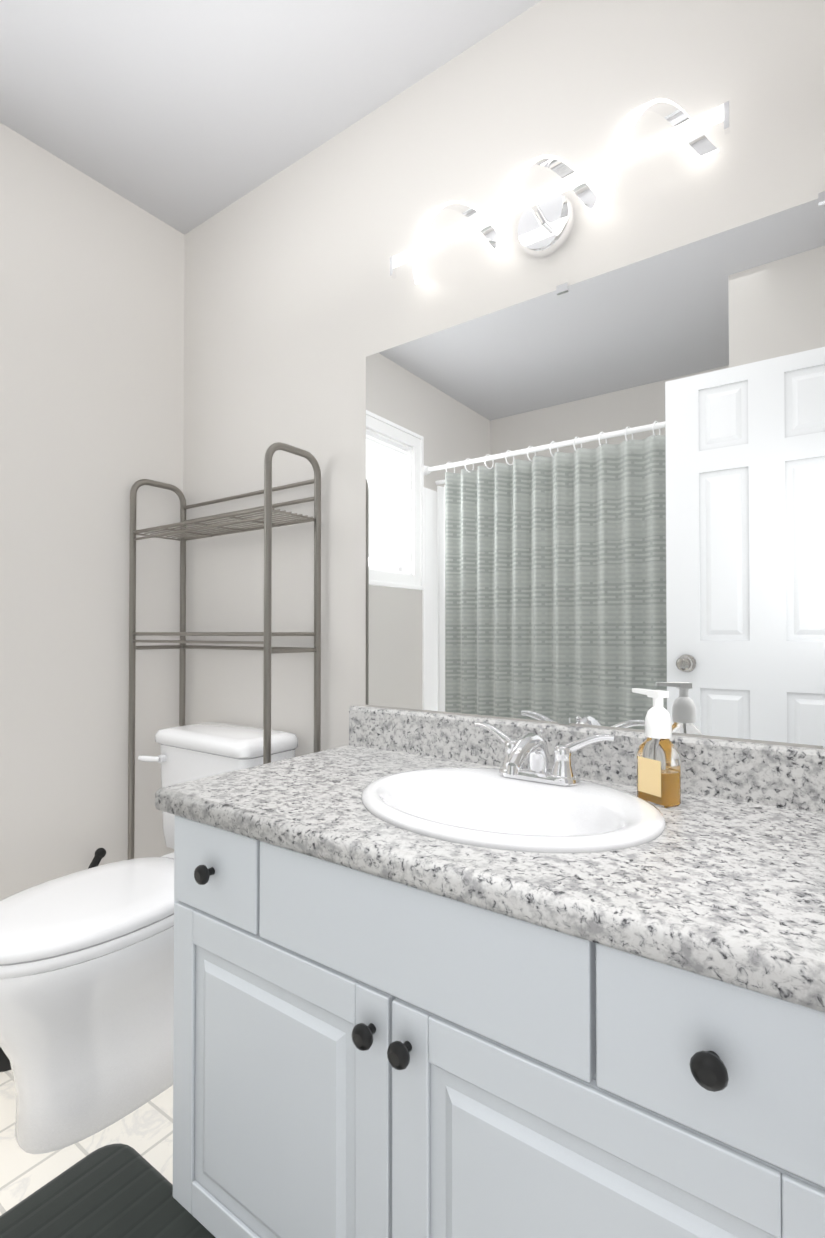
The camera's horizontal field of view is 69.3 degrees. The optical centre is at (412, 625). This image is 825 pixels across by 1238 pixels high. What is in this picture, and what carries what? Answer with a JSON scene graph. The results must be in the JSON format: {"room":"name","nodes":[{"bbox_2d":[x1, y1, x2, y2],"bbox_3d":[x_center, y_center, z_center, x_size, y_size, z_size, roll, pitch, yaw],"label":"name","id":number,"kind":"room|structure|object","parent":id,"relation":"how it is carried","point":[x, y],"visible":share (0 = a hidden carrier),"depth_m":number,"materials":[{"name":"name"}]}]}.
{"room":"bathroom","nodes":[
{"label":"bathroom","id":0,"kind":"room"},
{"bbox_2d":[0,1070,172,1215],"bbox_3d":[-0.625,1.142,0.537,2.140,0.100,2.400,-1,-1,36],"label":"floor","id":1,"kind":"structure","parent":0,"point":[145,1131],"depth_m":1.26,"materials":[{"name":"tile"}]},
{"bbox_2d":[0,848,105,1071],"bbox_3d":[-0.971,0.878,1.612,0.116,0.456,0.314,-1,-1,36],"label":"plunger","id":2,"kind":"object","parent":1,"relation":"on","point":[100,854],"visible":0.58,"depth_m":1.49,"materials":[{"name":"black rubber"}]},
{"bbox_2d":[0,1143,215,1237],"bbox_3d":[-0.424,1.085,0.806,0.885,0.019,0.530,-1,-1,36],"label":"bath mat","id":3,"kind":"object","parent":1,"relation":"on","point":[119,1190],"visible":0.96,"depth_m":1.11,"materials":[{"name":"grey fabric"}]},
{"bbox_2d":[0,722,297,1153],"bbox_3d":[-0.694,0.699,1.474,0.439,0.811,0.737,-1,-1,36],"label":"toilet","id":4,"kind":"object","parent":1,"relation":"on","point":[86,996],"visible":0.65,"depth_m":1.29,"materials":[{"name":"ceramic"}]},
{"bbox_2d":[128,442,320,859],"bbox_3d":[-0.559,0.323,1.719,0.642,1.570,0.198,-1,-1,36],"label":"rack","id":5,"kind":"object","parent":1,"relation":"on","point":[267,525],"visible":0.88,"depth_m":1.66,"materials":[{"name":"grey metal"}]},
{"bbox_2d":[155,705,824,1237],"bbox_3d":[0.153,0.645,0.981,1.166,0.905,0.580,-1,-1,36],"label":"bathroom vanity","id":6,"kind":"object","parent":1,"relation":"on","point":[437,975],"visible":1,"depth_m":0.78,"materials":[{"name":"paint"}]},
{"bbox_2d":[155,705,824,1011],"bbox_3d":[0.159,0.272,0.995,1.166,0.140,0.558,-1,-1,36],"label":"countertop","id":7,"kind":"structure","parent":6,"relation":"on","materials":[{"name":"stone"}]},
{"bbox_2d":[361,767,665,852],"bbox_3d":[0.151,0.362,1.007,0.515,0.149,0.415,-1,-1,36],"label":"sink","id":8,"kind":"object","parent":7,"relation":"in","point":[472,809],"depth_m":1.04,"materials":[{"name":"ceramic"}]},
{"bbox_2d":[475,722,614,785],"bbox_3d":[0.211,0.241,1.092,0.282,0.094,0.145,-1,-1,36],"label":"faucet","id":9,"kind":"object","parent":7,"relation":"on","point":[513,771],"depth_m":1.10,"materials":[{"name":"silver metal"}]},
{"bbox_2d":[632,688,680,807],"bbox_3d":[0.415,0.207,1.026,0.043,0.190,0.085,0,-1,-26],"label":"soap dispenser","id":10,"kind":"object","parent":7,"relation":"on","point":[658,770],"visible":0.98,"depth_m":1.00,"materials":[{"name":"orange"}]},
{"bbox_2d":[0,123,184,899],"bbox_3d":[-1.455,-0.120,1.147,0.100,2.440,2.400,-1,-1,36],"label":"wall","id":11,"kind":"structure","parent":0,"point":[91,351],"depth_m":1.74,"materials":[{"name":"grey paint"}]},
{"bbox_2d":[0,0,540,234],"bbox_3d":[-0.625,-1.397,0.570,2.140,0.100,2.400,-1,-1,36],"label":"ceiling","id":12,"kind":"structure","parent":0,"point":[184,117],"depth_m":1.45,"materials":[{"name":"grey paint"}]},
{"bbox_2d":[183,0,824,756],"bbox_3d":[0.043,-0.116,1.490,2.140,2.440,0.100,-1,-1,36],"label":"wall","id":13,"kind":"structure","parent":0,"point":[301,304],"depth_m":1.51,"materials":[{"name":"grey paint"}]},
{"bbox_2d":[390,98,729,283],"bbox_3d":[0.245,-0.849,1.205,0.708,0.132,0.142,-1,-1,36],"label":"sconce","id":14,"kind":"object","parent":13,"relation":"attached to","point":[546,224],"visible":0.94,"depth_m":1.18,"materials":[{"name":"silver metal"}]},
{"bbox_2d":[366,191,824,747],"bbox_3d":[0.332,-0.252,1.216,1.110,0.907,0.010,-1,-1,36],"label":"mirror","id":15,"kind":"object","parent":13,"relation":"attached to","point":[594,499],"visible":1,"depth_m":1.16,"materials":[{"name":"clear glass"}]}
]}

